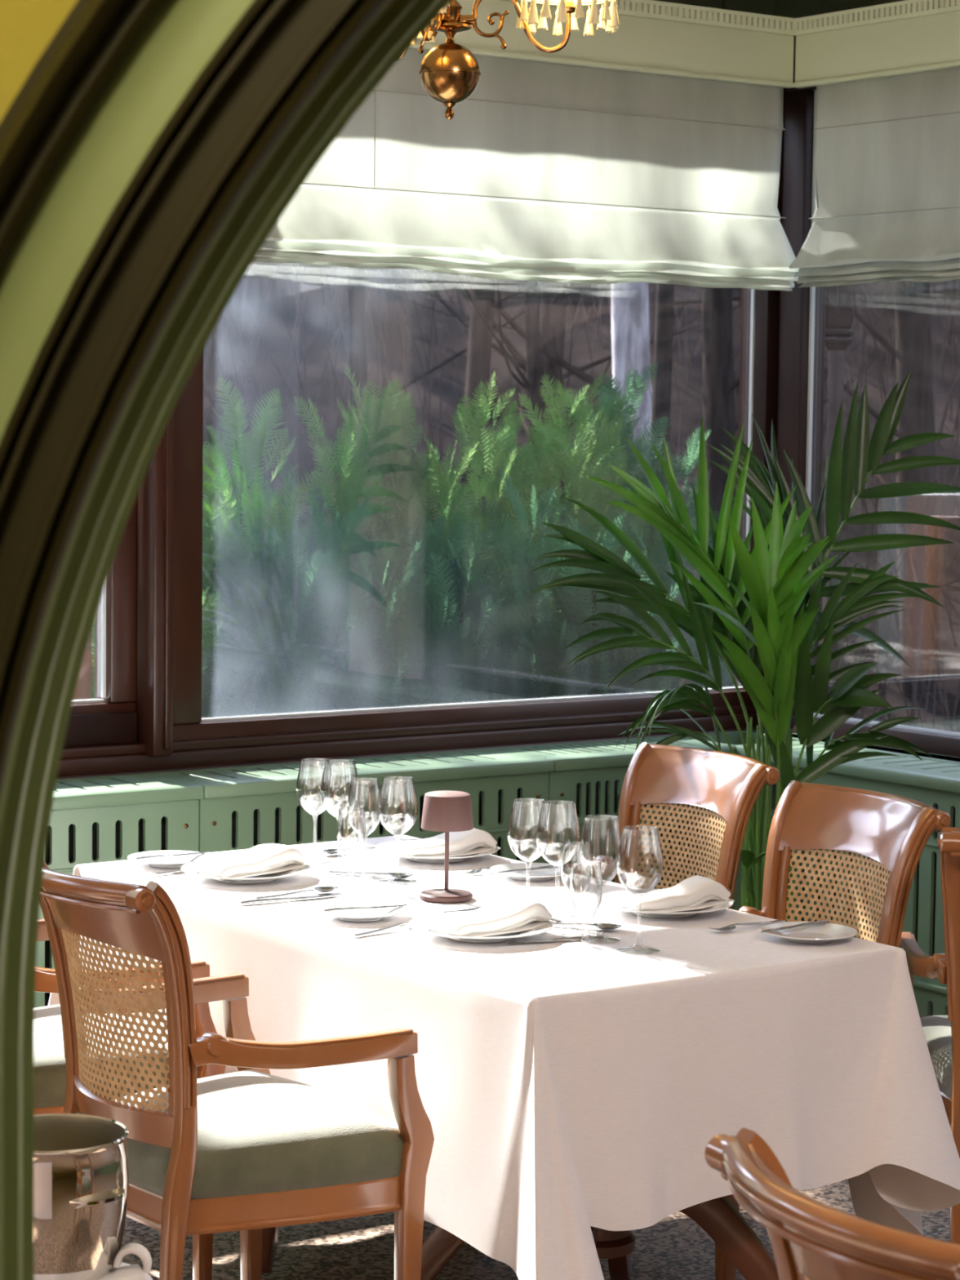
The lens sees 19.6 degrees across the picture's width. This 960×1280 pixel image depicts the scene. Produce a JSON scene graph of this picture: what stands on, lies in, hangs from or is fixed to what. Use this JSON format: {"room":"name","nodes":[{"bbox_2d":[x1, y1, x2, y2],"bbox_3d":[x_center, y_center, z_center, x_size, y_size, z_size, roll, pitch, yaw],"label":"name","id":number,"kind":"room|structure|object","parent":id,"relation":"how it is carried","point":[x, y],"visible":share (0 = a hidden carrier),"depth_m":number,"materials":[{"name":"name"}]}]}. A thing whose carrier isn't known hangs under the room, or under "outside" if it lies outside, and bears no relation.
{"room":"restaurant dining room","nodes":[
{"label":"restaurant dining room","id":0,"kind":"room"},
{"bbox_2d":[0,0,77,121],"bbox_3d":[1.471,0.057,1.758,6.707,3.050,4.804,-2,5,-35],"label":"wall","id":1,"kind":"structure","parent":0,"point":[27,27],"depth_m":1.73,"materials":[{"name":"paint"}]},
{"bbox_2d":[0,0,170,279],"bbox_3d":[0.743,0.332,1.767,2.436,2.483,0.026,1,4,0],"label":"trim","id":2,"kind":"structure","parent":1,"relation":"attached to","point":[68,81],"depth_m":1.72,"materials":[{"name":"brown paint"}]},
{"bbox_2d":[0,0,253,440],"bbox_3d":[0.742,0.354,1.779,2.342,2.436,0.002,1,4,0],"label":"trim","id":3,"kind":"structure","parent":1,"relation":"attached to","point":[81,197],"depth_m":1.73,"materials":[{"name":"green paint"}]},
{"bbox_2d":[56,728,959,909],"bbox_3d":[0.846,1.113,2.585,6.700,0.800,9.450,-2,5,-35],"label":"window sill","id":4,"kind":"structure","parent":1,"relation":"attached to","point":[734,737],"depth_m":7.66,"materials":[{"name":"green paint"}]},
{"bbox_2d":[120,1178,950,1279],"bbox_3d":[0.869,1.549,2.794,6.950,0.100,9.700,-2,5,-35],"label":"floor","id":5,"kind":"structure","parent":0,"point":[675,1247],"depth_m":5.72,"materials":[{"name":"carpet"}]},
{"bbox_2d":[34,774,203,1007],"bbox_3d":[-1.210,0.766,6.693,1.084,0.800,0.292,-2,5,-35],"label":"radiator cover","id":6,"kind":"object","parent":5,"relation":"on","point":[103,820],"visible":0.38,"depth_m":6.76,"materials":[{"name":"green paint"}]},
{"bbox_2d":[54,774,191,794],"bbox_3d":[-1.220,0.374,6.683,1.084,0.013,0.240,-2,5,-35],"label":"grille","id":7,"kind":"object","parent":6,"relation":"attached to","point":[68,787],"depth_m":6.88,"materials":[{"name":"green paint"}]},
{"bbox_2d":[34,918,226,1279],"bbox_3d":[-0.880,0.795,5.338,0.623,0.970,0.591,-2,5,-34],"label":"armchair","id":8,"kind":"object","parent":5,"relation":"on","point":[50,1070],"visible":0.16,"depth_m":5.22,"materials":[{"name":"brown wood"}]},
{"bbox_2d":[34,1004,198,1108],"bbox_3d":[-0.823,0.798,5.378,0.482,0.122,0.534,-2,5,-34],"label":"seat cushion","id":9,"kind":"object","parent":8,"relation":"on","point":[50,1070],"depth_m":5.20,"materials":[{"name":"green fabric"}]},
{"bbox_2d":[40,862,434,1279],"bbox_3d":[-0.479,0.844,4.771,0.623,0.970,0.590,-2,5,-35],"label":"armchair","id":10,"kind":"object","parent":5,"relation":"on","point":[248,1150],"visible":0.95,"depth_m":4.60,"materials":[{"name":"brown wood"}]},
{"bbox_2d":[76,1069,403,1199],"bbox_3d":[-0.423,0.847,4.811,0.482,0.122,0.534,-2,5,-35],"label":"seat cushion","id":11,"kind":"object","parent":10,"relation":"on","point":[257,1134],"depth_m":4.63,"materials":[{"name":"green fabric"}]},
{"bbox_2d":[154,750,554,863],"bbox_3d":[-0.328,0.729,7.322,1.084,0.800,0.292,-2,5,-35],"label":"radiator cover","id":12,"kind":"object","parent":5,"relation":"on","point":[240,808],"visible":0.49,"depth_m":7.20,"materials":[{"name":"green paint"}]},
{"bbox_2d":[154,750,540,784],"bbox_3d":[-0.338,0.336,7.313,1.084,0.013,0.240,-2,5,-35],"label":"ledge","id":13,"kind":"object","parent":12,"relation":"attached to","point":[491,756],"depth_m":7.27,"materials":[{"name":"green paint"}]},
{"bbox_2d":[261,1195,778,1279],"bbox_3d":[-0.049,0.897,5.509,0.830,0.737,1.624,-2,5,-35],"label":"dining table","id":14,"kind":"object","parent":5,"relation":"on","point":[719,1218],"visible":0.15,"depth_m":5.04,"materials":[{"name":"brown wood"}]},
{"bbox_2d":[48,835,959,1279],"bbox_3d":[-0.023,0.826,5.477,1.040,0.615,1.893,-2,5,-35],"label":"tablecloth","id":15,"kind":"object","parent":14,"relation":"on","point":[563,1093],"visible":0.72,"depth_m":4.89,"materials":[{"name":"white fabric"}]},
{"bbox_2d":[127,850,211,867],"bbox_3d":[-0.658,0.468,5.891,0.178,0.018,0.178,-2,5,-35],"label":"bread plate","id":16,"kind":"object","parent":15,"relation":"on","point":[173,861],"visible":0.86,"depth_m":5.92,"materials":[{"name":"white ceramic"}]},
{"bbox_2d":[180,857,311,884],"bbox_3d":[-0.482,0.480,5.726,0.267,0.024,0.267,-2,5,-35],"label":"dinner plate","id":17,"kind":"object","parent":15,"relation":"on","point":[188,868],"visible":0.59,"depth_m":5.68,"materials":[{"name":"white ceramic"}]},
{"bbox_2d":[193,843,310,880],"bbox_3d":[-0.475,0.455,5.731,0.125,0.054,0.229,5,6,42],"label":"folded napkin","id":18,"kind":"object","parent":17,"relation":"on","point":[270,858],"visible":0.99,"depth_m":5.72,"materials":[{"name":"white fabric"}]},
{"bbox_2d":[295,759,334,861],"bbox_3d":[-0.354,0.365,5.971,0.083,0.218,0.083,0,5,-12],"label":"wine glass","id":19,"kind":"object","parent":15,"relation":"on","point":[330,803],"visible":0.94,"depth_m":5.96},
{"bbox_2d":[295,759,334,815],"bbox_3d":[-0.354,0.316,5.967,0.083,0.120,0.083,-2,5,-35],"label":"bowl","id":20,"kind":"object","parent":19,"relation":"on","point":[330,803],"depth_m":5.96,"materials":[{"name":"clear glass"}]},
{"bbox_2d":[320,760,359,865],"bbox_3d":[-0.299,0.368,5.919,0.085,0.222,0.085,4,5,33],"label":"wine glass","id":21,"kind":"object","parent":15,"relation":"on","point":[325,807],"visible":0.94,"depth_m":5.91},
{"bbox_2d":[320,760,359,817],"bbox_3d":[-0.298,0.318,5.915,0.085,0.122,0.085,4,5,33],"label":"bowl","id":22,"kind":"object","parent":21,"relation":"on","point":[325,807],"depth_m":5.91,"materials":[{"name":"clear glass"}]},
{"bbox_2d":[313,900,406,921],"bbox_3d":[-0.228,0.520,5.292,0.178,0.018,0.178,-2,5,-35],"label":"bread plate","id":23,"kind":"object","parent":15,"relation":"on","point":[371,914],"visible":0.98,"depth_m":5.32,"materials":[{"name":"white ceramic"}]},
{"bbox_2d":[346,778,382,881],"bbox_3d":[-0.238,0.391,5.711,0.072,0.210,0.072,-2,5,-35],"label":"wine glass","id":24,"kind":"object","parent":15,"relation":"on","point":[353,878],"visible":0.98,"depth_m":5.70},
{"bbox_2d":[346,778,382,836],"bbox_3d":[-0.237,0.345,5.708,0.072,0.118,0.072,-2,5,-35],"label":"bowl","id":25,"kind":"object","parent":24,"relation":"on","point":[351,779],"depth_m":5.70,"materials":[{"name":"clear glass"}]},
{"bbox_2d":[377,777,417,883],"bbox_3d":[-0.168,0.390,5.699,0.082,0.216,0.082,1,4,3],"label":"wine glass","id":26,"kind":"object","parent":15,"relation":"on","point":[413,824],"visible":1,"depth_m":5.69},
{"bbox_2d":[377,777,417,835],"bbox_3d":[-0.168,0.341,5.696,0.082,0.119,0.082,1,4,3],"label":"bowl","id":27,"kind":"object","parent":26,"relation":"on","point":[413,824],"depth_m":5.69,"materials":[{"name":"clear glass"}]},
{"bbox_2d":[375,838,497,862],"bbox_3d":[-0.094,0.462,6.025,0.267,0.024,0.267,-2,5,-35],"label":"dinner plate","id":28,"kind":"object","parent":15,"relation":"on","point":[381,847],"visible":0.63,"depth_m":5.97,"materials":[{"name":"white ceramic"}]},
{"bbox_2d":[385,827,500,858],"bbox_3d":[-0.084,0.438,6.023,0.229,0.053,0.130,-2,5,-35],"label":"folded napkin","id":29,"kind":"object","parent":28,"relation":"on","point":[474,841],"visible":0.91,"depth_m":5.99,"materials":[{"name":"white fabric"}]},
{"bbox_2d":[419,790,473,902],"bbox_3d":[-0.066,0.408,5.508,0.105,0.212,0.105,-2,5,-35],"label":"table lamp","id":30,"kind":"object","parent":15,"relation":"on","point":[446,811],"visible":1,"depth_m":5.47,"materials":[{"name":"metal"}]},
{"bbox_2d":[408,911,553,942],"bbox_3d":[0.001,0.534,5.116,0.267,0.024,0.267,-2,5,-35],"label":"dinner plate","id":31,"kind":"object","parent":15,"relation":"on","point":[419,924],"visible":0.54,"depth_m":5.08,"materials":[{"name":"white ceramic"}]},
{"bbox_2d":[425,897,556,939],"bbox_3d":[0.015,0.509,5.115,0.240,0.054,0.111,-3,6,-39],"label":"folded napkin","id":32,"kind":"object","parent":31,"relation":"on","point":[506,915],"visible":0.99,"depth_m":5.09,"materials":[{"name":"white fabric"}]},
{"bbox_2d":[507,800,550,893],"bbox_3d":[0.094,0.417,5.372,0.083,0.218,0.083,2,5,11],"label":"wine glass","id":33,"kind":"object","parent":15,"relation":"on","point":[546,846],"visible":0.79,"depth_m":5.36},
{"bbox_2d":[507,800,550,862],"bbox_3d":[0.094,0.369,5.368,0.083,0.120,0.083,2,5,11],"label":"bowl","id":34,"kind":"object","parent":33,"relation":"on","point":[546,846],"depth_m":5.36,"materials":[{"name":"clear glass"}]},
{"bbox_2d":[489,862,574,880],"bbox_3d":[0.109,0.486,5.786,0.178,0.018,0.178,-2,5,-35],"label":"bread plate","id":35,"kind":"object","parent":15,"relation":"on","point":[544,874],"visible":0.98,"depth_m":5.81,"materials":[{"name":"white ceramic"}]},
{"bbox_2d":[535,802,580,919],"bbox_3d":[0.148,0.421,5.312,0.085,0.222,0.085,3,5,29],"label":"wine glass","id":36,"kind":"object","parent":15,"relation":"on","point":[540,852],"visible":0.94,"depth_m":5.30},
{"bbox_2d":[535,802,580,866],"bbox_3d":[0.149,0.371,5.309,0.085,0.122,0.085,3,5,29],"label":"bowl","id":37,"kind":"object","parent":36,"relation":"on","point":[540,852],"depth_m":5.30,"materials":[{"name":"clear glass"}]},
{"bbox_2d":[560,843,592,936],"bbox_3d":[0.178,0.460,5.127,0.059,0.173,0.059,-3,6,-40],"label":"wine glass","id":38,"kind":"object","parent":15,"relation":"on","point":[564,934],"visible":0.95,"depth_m":5.12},
{"bbox_2d":[560,843,592,895],"bbox_3d":[0.178,0.423,5.124,0.059,0.097,0.059,-3,6,-40],"label":"bowl","id":39,"kind":"object","parent":38,"relation":"on","point":[564,843],"depth_m":5.12,"materials":[{"name":"clear glass"}]},
{"bbox_2d":[579,816,622,942],"bbox_3d":[0.221,0.437,5.088,0.077,0.227,0.077,2,5,19],"label":"wine glass","id":40,"kind":"object","parent":15,"relation":"on","point":[583,868],"visible":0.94,"depth_m":5.08,"materials":[{"name":"glass"}]},
{"bbox_2d":[579,816,622,886],"bbox_3d":[0.221,0.387,5.084,0.077,0.128,0.077,2,5,19],"label":"bowl","id":41,"kind":"object","parent":40,"relation":"on","point":[583,868],"depth_m":5.08,"materials":[{"name":"clear glass"}]},
{"bbox_2d":[616,826,663,952],"bbox_3d":[0.286,0.447,4.992,0.085,0.222,0.085,-2,5,-30],"label":"wine glass","id":42,"kind":"object","parent":15,"relation":"on","point":[660,877],"visible":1,"depth_m":4.98,"materials":[{"name":"glass"}]},
{"bbox_2d":[616,826,663,895],"bbox_3d":[0.287,0.398,4.988,0.085,0.122,0.085,-2,5,-30],"label":"bowl","id":43,"kind":"object","parent":42,"relation":"on","point":[660,877],"depth_m":4.98,"materials":[{"name":"clear glass"}]},
{"bbox_2d":[595,888,733,918],"bbox_3d":[0.358,0.517,5.395,0.267,0.024,0.267,-2,5,-35],"label":"dinner plate","id":44,"kind":"object","parent":15,"relation":"on","point":[608,900],"visible":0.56,"depth_m":5.36,"materials":[{"name":"white ceramic"}]},
{"bbox_2d":[615,875,734,912],"bbox_3d":[0.375,0.493,5.388,0.229,0.054,0.112,-2,5,-30],"label":"folded napkin","id":45,"kind":"object","parent":44,"relation":"on","point":[695,892],"visible":0.96,"depth_m":5.36,"materials":[{"name":"white fabric"}]},
{"bbox_2d":[760,921,857,943],"bbox_3d":[0.607,0.544,5.128,0.178,0.018,0.178,-2,5,-35],"label":"bread plate","id":46,"kind":"object","parent":15,"relation":"on","point":[825,932],"visible":1,"depth_m":5.15,"materials":[{"name":"white ceramic"}]},
{"bbox_2d":[501,737,735,909],"bbox_3d":[0.381,0.698,7.828,0.660,0.800,0.292,-2,5,-35],"label":"radiator cover","id":47,"kind":"object","parent":5,"relation":"on","point":[591,776],"visible":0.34,"depth_m":7.62,"materials":[{"name":"green paint"}]},
{"bbox_2d":[501,737,727,758],"bbox_3d":[0.371,0.306,7.819,0.660,0.013,0.240,-2,5,-35],"label":"ledge","id":48,"kind":"object","parent":47,"relation":"attached to","point":[606,748],"depth_m":7.76,"materials":[{"name":"green paint"}]},
{"bbox_2d":[567,742,780,909],"bbox_3d":[0.305,0.744,6.190,0.623,0.970,0.591,-2,5,-31],"label":"armchair","id":49,"kind":"object","parent":5,"relation":"on","point":[727,784],"visible":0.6,"depth_m":6.33,"materials":[{"name":"brown wood"}]},
{"bbox_2d":[527,368,959,921],"bbox_3d":[0.672,0.247,6.902,1.091,1.851,0.665,1,4,7],"label":"potted palm","id":50,"kind":"object","parent":5,"relation":"on","point":[750,613],"visible":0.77,"depth_m":6.86,"materials":[{"name":"green"}]},
{"bbox_2d":[704,1127,959,1279],"bbox_3d":[0.569,1.008,2.843,0.623,0.970,0.591,-1,5,-26],"label":"armchair","id":51,"kind":"object","parent":5,"relation":"on","point":[811,1238],"visible":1,"depth_m":2.67,"materials":[{"name":"brown wood"}]},
{"bbox_2d":[715,780,951,1279],"bbox_3d":[0.567,0.798,5.534,0.623,0.970,0.590,-2,5,-29],"label":"armchair","id":52,"kind":"object","parent":5,"relation":"on","point":[894,831],"visible":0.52,"depth_m":5.65,"materials":[{"name":"brown wood"}]},
{"bbox_2d":[733,740,959,1017],"bbox_3d":[1.138,0.730,7.552,0.292,0.800,1.084,-2,5,-35],"label":"radiator cover","id":53,"kind":"object","parent":5,"relation":"on","point":[935,784],"visible":0.16,"depth_m":7.33,"materials":[{"name":"green paint"}]},
{"bbox_2d":[755,740,959,777],"bbox_3d":[1.164,0.338,7.537,0.240,0.013,1.084,-2,5,-35],"label":"grille","id":54,"kind":"object","parent":53,"relation":"attached to","point":[902,762],"depth_m":7.52,"materials":[{"name":"green paint"}]},
{"bbox_2d":[899,826,959,1244],"bbox_3d":[1.109,0.818,5.377,0.591,0.970,0.623,1,4,5],"label":"armchair","id":55,"kind":"object","parent":5,"relation":"on","point":[942,1033],"visible":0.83,"depth_m":5.23,"materials":[{"name":"brown wood"}]},
{"bbox_2d":[920,1014,951,1097],"bbox_3d":[1.115,0.817,5.446,0.534,0.122,0.482,1,4,5],"label":"seat cushion","id":56,"kind":"object","parent":55,"relation":"on","point":[936,1028],"depth_m":5.40,"materials":[{"name":"green fabric"}]},
{"bbox_2d":[653,0,773,728],"bbox_3d":[-1.833,-0.353,6.467,6.950,3.050,0.215,-2,5,-35],"label":"wall","id":57,"kind":"structure","parent":0,"point":[758,6],"depth_m":8.07,"materials":[{"name":"paint"}]},
{"bbox_2d":[62,496,137,747],"bbox_3d":[-1.426,-0.676,6.740,1.382,1.927,0.120,-2,5,-35],"label":"window","id":58,"kind":"structure","parent":57,"relation":"in","point":[116,616],"depth_m":7.12,"materials":[{"name":"brown wood"}]},
{"bbox_2d":[137,409,173,756],"bbox_3d":[-1.391,-0.660,6.686,1.430,1.960,0.111,-2,5,-33],"label":"trim","id":59,"kind":"structure","parent":57,"relation":"attached to","point":[155,495],"depth_m":7.07,"materials":[{"name":"brown wood"}]},
{"bbox_2d":[56,704,764,779],"bbox_3d":[-1.917,-0.618,6.353,6.700,2.045,0.185,-2,5,-35],"label":"trim","id":60,"kind":"structure","parent":57,"relation":"attached to","point":[80,762],"depth_m":7.52,"materials":[{"name":"brown wood"}]},
{"bbox_2d":[173,288,755,741],"bbox_3d":[0.033,-0.707,7.762,2.120,1.987,0.095,-2,5,-35],"label":"window","id":61,"kind":"structure","parent":57,"relation":"in","point":[188,723],"depth_m":7.32,"materials":[{"name":"brown wood"}]},
{"bbox_2d":[409,0,795,88],"bbox_3d":[-0.146,-1.624,7.282,2.330,0.191,0.312,-2,5,-35],"label":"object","id":62,"kind":"object","parent":57,"relation":"attached to","point":[651,37],"visible":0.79,"depth_m":7.56,"materials":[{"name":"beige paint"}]},
{"bbox_2d":[773,0,905,53],"bbox_3d":[3.664,-0.128,4.492,0.215,3.050,9.440,-2,5,-35],"label":"wall","id":63,"kind":"structure","parent":0,"point":[795,9],"depth_m":8.02,"materials":[{"name":"paint"}]},
{"bbox_2d":[253,47,799,291],"bbox_3d":[-0.057,-1.301,7.184,2.334,0.724,0.087,-2,5,-35],"label":"blind","id":64,"kind":"object","parent":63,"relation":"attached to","point":[548,172],"visible":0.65,"depth_m":7.41,"materials":[{"name":"fabric"}]},
{"bbox_2d":[750,53,794,713],"bbox_3d":[0.875,-0.349,8.348,0.140,2.820,0.275,-2,5,-35],"label":"trim","id":65,"kind":"structure","parent":63,"relation":"attached to","point":[767,302],"depth_m":8.25,"materials":[{"name":"brown wood"}]},
{"bbox_2d":[772,56,959,757],"bbox_3d":[1.393,-0.647,7.605,0.100,2.018,1.620,-2,5,-35],"label":"window","id":66,"kind":"structure","parent":63,"relation":"in","point":[802,309],"depth_m":8.16,"materials":[{"name":"brown wood"}]},
{"bbox_2d":[788,66,959,287],"bbox_3d":[1.286,-1.301,7.294,0.087,0.708,1.305,-2,5,-35],"label":"blind","id":67,"kind":"object","parent":63,"relation":"attached to","point":[886,162],"visible":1,"depth_m":7.58,"materials":[{"name":"fabric"}]},
{"bbox_2d":[794,0,959,88],"bbox_3d":[2.564,-1.470,5.756,0.312,0.191,5.358,-2,5,-35],"label":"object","id":68,"kind":"object","parent":63,"relation":"attached to","point":[905,37],"visible":1,"depth_m":7.57,"materials":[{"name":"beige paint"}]},
{"bbox_3d":[0.909,-1.592,2.549,6.950,0.100,9.700,-2,5,-35],"label":"ceiling","id":69,"kind":"structure","parent":0,"visible":0},
{"bbox_2d":[398,0,620,119],"bbox_3d":[-0.086,-1.385,5.341,0.606,0.772,0.555,-2,5,-35],"label":"chandelier","id":70,"kind":"object","parent":69,"relation":"hanging from","point":[449,73],"visible":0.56,"depth_m":5.29,"materials":[{"name":"gold metal"}]},
{"bbox_3d":[1.471,0.041,1.968,6.707,3.050,4.804,-2,5,-35],"label":"wall","id":71,"kind":"structure","parent":0,"visible":0},
{"bbox_2d":[0,0,386,794],"bbox_3d":[0.742,0.376,1.772,2.258,2.394,0.023,1,4,0],"label":"trim","id":72,"kind":"structure","parent":71,"relation":"attached to","point":[79,383],"depth_m":1.73,"materials":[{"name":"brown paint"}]},
{"bbox_2d":[0,0,452,1279],"bbox_3d":[0.742,0.397,1.891,2.136,2.333,0.210,1,4,0],"label":"trim","id":73,"kind":"structure","parent":71,"relation":"attached to","point":[38,735],"depth_m":1.87,"materials":[{"name":"green paint"}]},
{"label":"outside","id":74,"kind":"structure","parent":0,"visible":0},
{"bbox_2d":[91,262,959,733],"bbox_3d":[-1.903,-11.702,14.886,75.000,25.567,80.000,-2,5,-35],"label":"fence","id":75,"kind":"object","parent":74,"point":[315,315],"depth_m":20.20,"materials":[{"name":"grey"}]},
{"bbox_2d":[73,631,91,700],"bbox_3d":[-1.263,0.658,8.201,0.180,1.980,0.170,-2,5,-35],"label":"timber post","id":76,"kind":"object","parent":75,"relation":"on","point":[83,689],"visible":0.02,"depth_m":8.13,"materials":[{"name":"brown wood"}]},
{"bbox_2d":[91,426,310,718],"bbox_3d":[-0.940,0.362,8.866,1.071,2.176,1.143,0,5,-10],"label":"evergreen shrub","id":77,"kind":"object","parent":75,"relation":"on","point":[207,642],"visible":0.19,"depth_m":8.73,"materials":[{"name":"green plant"}]},
{"bbox_2d":[91,511,329,718],"bbox_3d":[-0.850,0.495,8.987,1.074,1.895,1.095,-2,5,-32],"label":"evergreen shrub","id":78,"kind":"object","parent":75,"relation":"on","point":[230,585],"visible":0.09,"depth_m":8.81,"materials":[{"name":"green plant"}]},
{"bbox_2d":[92,377,372,709],"bbox_3d":[-0.810,0.243,9.447,1.138,2.327,1.149,-2,5,-28],"label":"evergreen shrub","id":79,"kind":"object","parent":75,"relation":"on","point":[271,514],"visible":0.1,"depth_m":9.31,"materials":[{"name":"green plant"}]},
{"bbox_2d":[202,458,411,711],"bbox_3d":[-0.607,0.369,9.640,1.107,2.051,1.154,-2,5,-27],"label":"evergreen shrub","id":80,"kind":"object","parent":75,"relation":"on","point":[312,521],"visible":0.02,"depth_m":9.43,"materials":[{"name":"green plant"}]},
{"bbox_2d":[221,502,438,715],"bbox_3d":[-0.471,0.490,9.036,1.045,1.906,1.039,2,5,17],"label":"evergreen shrub","id":81,"kind":"object","parent":75,"relation":"on","point":[311,667],"visible":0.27,"depth_m":8.80,"materials":[{"name":"green plant"}]},
{"bbox_2d":[206,276,495,551],"bbox_3d":[0.183,-3.507,13.119,3.548,9.566,5.383,3,5,32],"label":"bare tree","id":82,"kind":"object","parent":75,"relation":"on","point":[479,349],"visible":0.07,"depth_m":13.50,"materials":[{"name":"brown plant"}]},
{"bbox_2d":[202,266,563,534],"bbox_3d":[-0.384,-3.901,14.820,3.517,9.380,3.357,-2,5,-35],"label":"bare tree","id":83,"kind":"object","parent":75,"relation":"on","point":[357,313],"visible":0.13,"depth_m":14.79,"materials":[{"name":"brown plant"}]},
{"bbox_2d":[289,358,493,705],"bbox_3d":[-0.385,0.199,9.653,0.927,2.392,1.001,1,4,4],"label":"fern","id":84,"kind":"object","parent":75,"relation":"on","point":[383,416],"visible":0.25,"depth_m":9.52,"materials":[{"name":"green plant"}]},
{"bbox_2d":[327,505,554,710],"bbox_3d":[-0.165,0.467,9.501,1.102,1.889,1.152,2,5,19],"label":"evergreen shrub","id":85,"kind":"object","parent":75,"relation":"on","point":[452,565],"visible":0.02,"depth_m":9.39,"materials":[{"name":"green plant"}]},
{"bbox_2d":[350,515,604,709],"bbox_3d":[-0.047,0.509,9.021,1.041,1.881,1.014,0,5,-13],"label":"evergreen shrub","id":86,"kind":"object","parent":75,"relation":"on","point":[454,660],"visible":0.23,"depth_m":8.84,"materials":[{"name":"green plant"}]},
{"bbox_2d":[229,274,737,571],"bbox_3d":[0.113,-3.353,12.799,3.624,9.302,4.004,2,5,15],"label":"bare tree","id":87,"kind":"object","parent":75,"relation":"on","point":[532,302],"visible":0.2,"depth_m":13.04,"materials":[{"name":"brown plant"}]},
{"bbox_2d":[399,405,635,659],"bbox_3d":[0.011,0.258,10.082,1.189,2.220,1.279,4,5,34],"label":"evergreen shrub","id":88,"kind":"object","parent":75,"relation":"on","point":[487,494],"visible":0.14,"depth_m":9.99,"materials":[{"name":"green plant"}]},
{"bbox_2d":[382,464,660,705],"bbox_3d":[0.175,0.401,9.463,1.232,2.034,1.158,4,5,34],"label":"evergreen shrub","id":89,"kind":"object","parent":75,"relation":"on","point":[526,579],"visible":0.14,"depth_m":9.28,"materials":[{"name":"green plant"}]},
{"bbox_2d":[91,262,959,732],"bbox_3d":[1.906,-2.806,18.675,16.140,6.945,14.341,1,4,6],"label":"brushwood","id":90,"kind":"object","parent":75,"relation":"on","point":[883,692],"visible":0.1,"depth_m":18.43,"materials":[{"name":"plant"}]},
{"bbox_2d":[364,268,741,517],"bbox_3d":[0.510,-4.068,15.943,3.018,9.188,3.447,-2,5,-35],"label":"bare tree","id":91,"kind":"object","parent":75,"relation":"on","point":[557,300],"visible":0.21,"depth_m":16.05,"materials":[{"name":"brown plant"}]},
{"bbox_2d":[431,368,677,649],"bbox_3d":[0.276,0.171,10.226,1.145,2.378,1.236,2,5,11],"label":"evergreen shrub","id":92,"kind":"object","parent":75,"relation":"on","point":[614,477],"visible":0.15,"depth_m":10.20,"materials":[{"name":"green plant"}]},
{"bbox_2d":[395,271,728,640],"bbox_3d":[0.484,-2.416,14.174,1.893,6.655,4.122,-2,5,-35],"label":"tree","id":93,"kind":"object","parent":75,"relation":"on","point":[630,340],"visible":0.16,"depth_m":14.92,"materials":[{"name":"grey plant"}]},
{"bbox_2d":[516,505,696,699],"bbox_3d":[0.358,0.484,9.207,1.045,1.914,1.133,1,5,8],"label":"evergreen shrub","id":94,"kind":"object","parent":75,"relation":"on","point":[622,684],"visible":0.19,"depth_m":9.04,"materials":[{"name":"green plant"}]},
{"bbox_2d":[533,357,718,688],"bbox_3d":[0.560,0.122,10.652,0.948,2.415,0.962,3,5,23],"label":"evergreen shrub","id":95,"kind":"object","parent":75,"relation":"on","point":[636,467],"visible":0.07,"depth_m":10.48,"materials":[{"name":"green plant"}]},
{"bbox_2d":[582,493,733,692],"bbox_3d":[0.644,0.432,9.903,1.102,1.917,1.069,-1,5,-26],"label":"evergreen shrub","id":96,"kind":"object","parent":75,"relation":"on","point":[724,672],"visible":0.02,"depth_m":9.81,"materials":[{"name":"green plant"}]},
{"bbox_2d":[647,283,898,577],"bbox_3d":[1.199,-3.773,14.357,4.526,9.922,3.703,1,4,3],"label":"bare tree","id":97,"kind":"object","parent":75,"relation":"on","point":[664,304],"visible":0.12,"depth_m":14.43,"materials":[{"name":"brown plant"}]},
{"bbox_2d":[677,287,959,687],"bbox_3d":[1.050,-3.321,13.947,3.883,9.088,3.491,2,5,11],"label":"bare tree","id":98,"kind":"object","parent":75,"relation":"on","point":[719,385],"visible":0.27,"depth_m":14.00,"materials":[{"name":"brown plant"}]},
{"bbox_2d":[734,280,940,700],"bbox_3d":[2.582,-4.057,15.766,3.102,9.122,3.522,-1,5,-24],"label":"bare tree","id":99,"kind":"object","parent":75,"relation":"on","point":[913,350],"visible":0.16,"depth_m":15.87,"materials":[{"name":"brown plant"}]},
{"bbox_2d":[822,284,855,714],"bbox_3d":[1.112,-0.195,8.800,0.100,3.564,0.100,-1,5,-16],"label":"carved post","id":100,"kind":"object","parent":75,"relation":"on","point":[840,300],"visible":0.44,"depth_m":8.73,"materials":[{"name":"brown wood"}]},
{"bbox_3d":[-0.573,1.134,3.722,0.280,0.545,0.280,-2,5,-35],"label":"serving stand","id":101,"kind":"object","parent":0,"visible":0},
{"bbox_2d":[120,1262,152,1279],"bbox_3d":[-0.575,1.044,3.720,0.396,0.372,0.391,-2,5,-35],"label":"cloth","id":102,"kind":"object","parent":101,"relation":"on","point":[148,1277],"visible":0.05,"depth_m":3.75,"materials":[{"name":"white fabric"}]},
{"bbox_2d":[33,1113,128,1279],"bbox_3d":[-0.568,0.755,3.693,0.202,0.207,0.202,0,4,-4],"label":"ice bucket","id":103,"kind":"object","parent":102,"relation":"on","point":[82,1173],"visible":0.68,"depth_m":3.62,"materials":[{"name":"silver metal"}]},
{"bbox_2d":[98,1242,151,1279],"bbox_3d":[-0.482,0.829,3.661,0.108,0.059,0.064,-2,5,-35],"label":"cup","id":104,"kind":"object","parent":102,"relation":"on","point":[133,1272],"visible":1,"depth_m":3.66,"materials":[{"name":"white ceramic"}]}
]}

